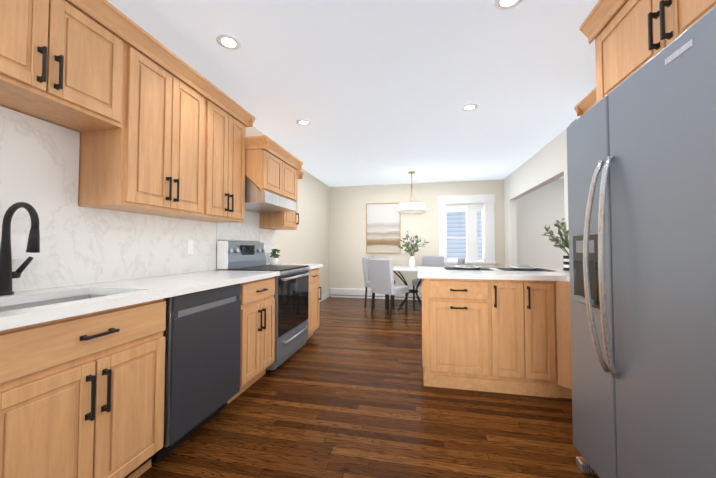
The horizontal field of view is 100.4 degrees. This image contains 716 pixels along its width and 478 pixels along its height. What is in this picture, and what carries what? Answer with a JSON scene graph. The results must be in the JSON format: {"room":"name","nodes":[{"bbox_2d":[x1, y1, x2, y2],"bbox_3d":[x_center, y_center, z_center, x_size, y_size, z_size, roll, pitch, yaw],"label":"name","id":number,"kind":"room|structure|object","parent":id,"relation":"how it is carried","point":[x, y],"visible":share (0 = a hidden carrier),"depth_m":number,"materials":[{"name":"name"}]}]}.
{"room":"dining room and kitchen","nodes":[
{"label":"dining room and kitchen","id":0,"kind":"room"},
{"bbox_2d":[2,106,329,294],"bbox_3d":[-1.622,-0.069,2.623,0.450,2.540,9.100,0,-2,12],"label":"wall","id":1,"kind":"structure","parent":0,"point":[306,241],"depth_m":5.67,"materials":[{"name":"beige paint"}]},
{"bbox_2d":[0,0,255,222],"bbox_3d":[-1.401,-0.685,1.662,0.375,0.995,2.436,0,-2,12],"label":"upper cabinet","id":2,"kind":"object","parent":1,"relation":"attached to","point":[158,126],"depth_m":1.67,"materials":[{"name":"brown wood"}]},
{"bbox_2d":[0,106,276,291],"bbox_3d":[-1.466,-0.156,2.227,0.014,0.859,3.655,0,-2,12],"label":"backsplash","id":3,"kind":"structure","parent":1,"relation":"attached to","point":[39,173],"depth_m":1.66,"materials":[{"name":"white stone"}]},
{"bbox_2d":[11,234,24,258],"bbox_3d":[-1.624,0.036,1.414,0.004,0.120,0.070,0,-2,12],"label":"electrical outlet plate","id":4,"kind":"object","parent":3,"relation":"attached to","point":[18,246],"depth_m":1.42,"materials":[{"name":"white plastic"}]},
{"bbox_2d":[187,240,193,253],"bbox_3d":[-1.400,0.068,2.490,0.004,0.120,0.070,0,-2,12],"label":"electrical outlet plate","id":5,"kind":"object","parent":3,"relation":"attached to","point":[190,243],"depth_m":2.49,"materials":[{"name":"white plastic"}]},
{"bbox_2d":[248,135,303,202],"bbox_3d":[-1.003,-0.679,3.159,0.545,0.479,0.873,0,-2,12],"label":"upper cabinet","id":6,"kind":"object","parent":1,"relation":"attached to","point":[271,167],"depth_m":2.91,"materials":[{"name":"brown wood"}]},
{"bbox_2d":[245,176,296,211],"bbox_3d":[-1.018,-0.455,3.155,0.484,0.253,0.723,0,-2,12],"label":"steel range hood","id":7,"kind":"object","parent":6,"relation":"attached to","point":[257,199],"visible":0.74,"depth_m":2.90,"materials":[{"name":"white metal"}]},
{"bbox_2d":[259,211,298,229],"bbox_3d":[-0.958,-0.513,3.788,0.375,0.774,0.486,0,-2,12],"label":"upper cabinet","id":8,"kind":"object","parent":1,"relation":"attached to","point":[268,220],"depth_m":3.57,"materials":[{"name":"brown wood"}]},
{"bbox_2d":[320,292,328,301],"bbox_3d":[-0.951,1.224,5.455,0.015,0.120,2.769,0,-2,12],"label":"baseboard","id":9,"kind":"structure","parent":1,"relation":"attached to","point":[324,296],"depth_m":6.45,"materials":[{"name":"white wood"}]},
{"bbox_2d":[107,0,598,186],"bbox_3d":[0.214,-1.377,2.355,4.170,0.060,9.250,0,-2,12],"label":"ceiling","id":10,"kind":"structure","parent":0,"point":[378,92],"depth_m":2.44,"materials":[{"name":"white paint"}]},
{"bbox_2d":[216,34,240,49],"bbox_3d":[-0.886,-1.351,2.047,0.156,0.009,0.156,0,-2,12],"label":"recessed light","id":11,"kind":"object","parent":10,"relation":"in","point":[228,41],"visible":1,"depth_m":2.04,"materials":[{"name":"white plastic"}]},
{"bbox_2d":[297,119,309,124],"bbox_3d":[-0.613,-1.312,3.359,0.156,0.009,0.156,0,-2,12],"label":"recessed light","id":12,"kind":"object","parent":10,"relation":"in","point":[303,122],"visible":1,"depth_m":3.35,"materials":[{"name":"white plastic"}]},
{"bbox_2d":[398,171,425,213],"bbox_3d":[1.003,-0.875,5.570,0.514,0.754,0.523,0,-2,12],"label":"pendant lamp","id":13,"kind":"object","parent":10,"relation":"hanging from","point":[412,207],"visible":1,"depth_m":5.39,"materials":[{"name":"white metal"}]},
{"bbox_2d":[461,103,477,110],"bbox_3d":[1.120,-1.323,2.998,0.156,0.009,0.156,0,-2,12],"label":"recessed light","id":14,"kind":"object","parent":10,"relation":"in","point":[470,107],"visible":1,"depth_m":3.00,"materials":[{"name":"white plastic"}]},
{"bbox_2d":[494,0,521,9],"bbox_3d":[0.859,-1.361,1.695,0.156,0.009,0.156,0,-2,12],"label":"recessed light","id":15,"kind":"object","parent":10,"relation":"in","point":[503,4],"visible":1,"depth_m":1.73,"materials":[{"name":"white plastic"}]},
{"bbox_2d":[138,297,598,477],"bbox_3d":[1.698,1.208,1.971,7.200,0.050,9.250,0,-2,12],"label":"floor","id":16,"kind":"structure","parent":0,"point":[343,392],"depth_m":1.92,"materials":[{"name":"brown wood"}]},
{"bbox_2d":[0,298,166,477],"bbox_3d":[-1.350,0.724,1.247,0.630,0.876,0.704,0,-2,12],"label":"base cabinet","id":17,"kind":"object","parent":16,"relation":"on","point":[82,396],"depth_m":1.15,"materials":[{"name":"brown wood"}]},
{"bbox_2d":[0,263,322,330],"bbox_3d":[-1.148,0.292,2.148,0.663,0.039,3.655,0,-2,12],"label":"countertop","id":18,"kind":"structure","parent":17,"relation":"on","point":[120,293],"depth_m":1.48,"materials":[{"name":"stone"}]},
{"bbox_2d":[0,202,39,295],"bbox_3d":[-1.493,0.042,1.342,0.213,0.411,0.113,0,-2,12],"label":"pull-down faucet","id":19,"kind":"object","parent":18,"relation":"on","point":[7,274],"visible":1,"depth_m":1.32,"materials":[{"name":"black metal"}]},
{"bbox_2d":[0,294,107,311],"bbox_3d":[-1.306,0.395,1.246,0.406,0.217,0.636,0,-2,12],"label":"sink basin","id":20,"kind":"object","parent":18,"relation":"in","point":[33,304],"visible":0.02,"depth_m":1.41,"materials":[{"name":"silver metal"}]},
{"bbox_2d":[265,251,270,264],"bbox_3d":[-1.115,0.231,3.668,0.041,0.170,0.130,0,-2,12],"label":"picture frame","id":21,"kind":"object","parent":18,"relation":"on","point":[268,259],"visible":0.75,"depth_m":3.67,"materials":[{"name":"white"}]},
{"bbox_2d":[270,249,279,264],"bbox_3d":[-1.027,0.218,3.701,0.143,0.198,0.105,0,-2,12],"label":"potted herb plant","id":22,"kind":"object","parent":18,"relation":"on","point":[274,259],"visible":1,"depth_m":3.67,"materials":[{"name":"green plant"}]},
{"bbox_2d":[151,283,240,462],"bbox_3d":[-1.210,0.746,1.898,0.634,0.868,0.613,0,-2,12],"label":"dishwasher","id":23,"kind":"object","parent":16,"relation":"on","point":[202,375],"visible":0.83,"depth_m":1.73,"materials":[{"name":"grey metal"}]},
{"bbox_2d":[226,277,274,403],"bbox_3d":[-1.095,0.759,2.469,0.630,0.876,0.535,0,-2,12],"label":"base cabinet","id":24,"kind":"object","parent":16,"relation":"on","point":[257,331],"depth_m":2.36,"materials":[{"name":"brown wood"}]},
{"bbox_2d":[217,241,312,370],"bbox_3d":[-0.918,0.620,3.102,0.685,1.190,0.761,0,-2,12],"label":"range","id":25,"kind":"object","parent":16,"relation":"on","point":[291,296],"visible":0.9,"depth_m":2.95,"materials":[{"name":"silver metal"}]},
{"bbox_2d":[306,268,319,339],"bbox_3d":[-0.840,0.795,3.695,0.630,0.876,0.432,0,-2,12],"label":"base cabinet","id":26,"kind":"object","parent":16,"relation":"on","point":[314,285],"depth_m":3.64,"materials":[{"name":"brown wood"}]},
{"bbox_2d":[362,256,394,308],"bbox_3d":[0.407,0.821,5.826,0.530,0.948,0.468,-1,-2,27],"label":"dining chair","id":27,"kind":"object","parent":16,"relation":"on","point":[365,263],"visible":0.52,"depth_m":5.71,"materials":[{"name":"grey fabric"}]},
{"bbox_2d":[369,258,408,318],"bbox_3d":[0.519,0.798,5.036,0.468,0.948,0.530,-2,-2,45],"label":"dining chair","id":28,"kind":"object","parent":16,"relation":"on","point":[381,276],"visible":1,"depth_m":4.87,"materials":[{"name":"grey fabric"}]},
{"bbox_2d":[393,266,428,310],"bbox_3d":[1.004,0.913,5.522,1.040,0.765,1.040,0,-2,12],"label":"round dining table","id":29,"kind":"object","parent":16,"relation":"on","point":[404,268],"visible":0.62,"depth_m":5.40,"materials":[{"name":"white"}]},
{"bbox_2d":[398,230,428,267],"bbox_3d":[1.025,0.185,5.513,0.599,0.689,0.518,0,-2,12],"label":"vase","id":30,"kind":"object","parent":29,"relation":"on","point":[414,245],"visible":1,"depth_m":5.48,"materials":[{"name":"green plant"}]},
{"bbox_2d":[412,256,443,303],"bbox_3d":[1.419,0.827,6.023,0.468,0.948,0.530,-1,-2,40],"label":"dining chair","id":31,"kind":"object","parent":16,"relation":"on","point":[433,261],"visible":0.29,"depth_m":6.10,"materials":[{"name":"grey fabric"}]},
{"bbox_2d":[422,278,493,391],"bbox_3d":[0.845,0.766,2.694,0.521,0.876,0.630,0,-2,12],"label":"base cabinet","id":32,"kind":"object","parent":16,"relation":"on","point":[458,314],"depth_m":2.38,"materials":[{"name":"brown wood"}]},
{"bbox_2d":[418,267,569,281],"bbox_3d":[1.351,0.298,2.360,1.723,0.039,1.483,0,-2,12],"label":"countertop","id":33,"kind":"structure","parent":32,"relation":"on","point":[492,274],"depth_m":2.41,"materials":[{"name":"stone"}]},
{"bbox_2d":[444,265,491,269],"bbox_3d":[1.074,0.274,2.930,0.420,0.042,0.300,0,-2,12],"label":"place setting","id":34,"kind":"object","parent":33,"relation":"on","point":[466,267],"visible":1,"depth_m":2.88,"materials":[{"name":"grey ceramic"}]},
{"bbox_2d":[497,265,552,270],"bbox_3d":[1.574,0.271,2.826,0.420,0.042,0.300,0,-2,12],"label":"place setting","id":35,"kind":"object","parent":33,"relation":"on","point":[521,268],"visible":1,"depth_m":2.79,"materials":[{"name":"grey ceramic"}]},
{"bbox_2d":[541,218,568,270],"bbox_3d":[1.914,0.042,2.836,0.384,0.500,0.363,0,-2,12],"label":"plant pot","id":36,"kind":"object","parent":33,"relation":"on","point":[565,241],"visible":0.71,"depth_m":2.79,"materials":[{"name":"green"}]},
{"bbox_2d":[457,258,464,265],"bbox_3d":[1.598,0.804,5.263,0.530,0.948,0.468,-1,-2,24],"label":"dining chair","id":37,"kind":"object","parent":16,"relation":"on","point":[461,261],"visible":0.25,"depth_m":4.99,"materials":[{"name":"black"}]},
{"bbox_2d":[494,280,529,395],"bbox_3d":[1.219,0.764,2.616,0.244,0.876,0.630,0,-2,12],"label":"base cabinet","id":38,"kind":"object","parent":16,"relation":"on","point":[505,336],"depth_m":2.31,"materials":[{"name":"brown wood"}]},
{"bbox_2d":[526,280,557,397],"bbox_3d":[1.498,0.762,2.558,0.326,0.876,0.630,0,-2,12],"label":"base cabinet","id":39,"kind":"object","parent":16,"relation":"on","point":[541,344],"depth_m":2.26,"materials":[{"name":"brown wood"}]},
{"bbox_2d":[567,6,715,477],"bbox_3d":[1.408,0.259,1.085,0.892,1.795,0.906,0,-2,12],"label":"refrigerator","id":40,"kind":"object","parent":16,"relation":"on","point":[641,157],"visible":1,"depth_m":1.05,"materials":[{"name":"grey metal"}]},
{"bbox_2d":[579,0,715,102],"bbox_3d":[1.537,-0.022,1.054,0.823,2.355,1.010,0,-2,12],"label":"upper cabinet","id":41,"kind":"object","parent":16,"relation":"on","point":[630,37],"visible":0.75,"depth_m":1.35,"materials":[{"name":"brown wood"}]},
{"bbox_2d":[329,179,504,296],"bbox_3d":[1.253,0.047,6.594,3.880,2.540,0.150,0,-2,12],"label":"wall","id":42,"kind":"structure","parent":0,"point":[347,236],"depth_m":6.62,"materials":[{"name":"beige paint"}]},
{"bbox_2d":[330,288,421,299],"bbox_3d":[0.535,1.218,6.596,2.360,0.200,0.069,0,-2,12],"label":"baseboard heater","id":43,"kind":"object","parent":42,"relation":"attached to","point":[347,292],"visible":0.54,"depth_m":6.67,"materials":[{"name":"white metal"}]},
{"bbox_2d":[366,203,400,252],"bbox_3d":[0.561,-0.241,6.652,0.765,1.120,0.030,0,-2,12],"label":"framed picture","id":44,"kind":"object","parent":42,"relation":"attached to","point":[383,233],"visible":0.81,"depth_m":6.66,"materials":[{"name":"beige paper"}]},
{"bbox_2d":[438,194,496,266],"bbox_3d":[2.290,-0.171,6.333,1.160,1.520,0.151,0,-2,12],"label":"window","id":45,"kind":"structure","parent":42,"relation":"in","point":[471,205],"depth_m":6.30,"materials":[{"name":"white wood"}]},
{"bbox_2d":[504,128,568,267],"bbox_3d":[2.166,-0.094,1.758,0.120,2.540,8.950,0,-2,12],"label":"wall","id":46,"kind":"structure","parent":0,"point":[546,164],"depth_m":4.64,"materials":[{"name":"white paint"}]},
{"bbox_2d":[574,87,596,115],"bbox_3d":[1.967,-0.674,2.043,0.375,0.995,1.057,0,-2,12],"label":"upper cabinet","id":47,"kind":"object","parent":46,"relation":"attached to","point":[585,104],"visible":0.02,"depth_m":2.46,"materials":[{"name":"brown wood"}]},
{"bbox_2d":[516,178,565,268],"bbox_3d":[4.592,0.031,6.052,2.880,2.540,0.150,0,-2,12],"label":"wall","id":48,"kind":"structure","parent":0,"point":[539,210],"depth_m":6.14,"materials":[{"name":"white paint"}]},
{"label":"outside","id":49,"kind":"structure","parent":0,"visible":0},
{"bbox_2d":[447,210,482,258],"bbox_3d":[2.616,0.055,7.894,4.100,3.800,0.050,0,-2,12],"label":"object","id":50,"kind":"structure","parent":49,"point":[458,246],"depth_m":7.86,"materials":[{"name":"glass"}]}
]}

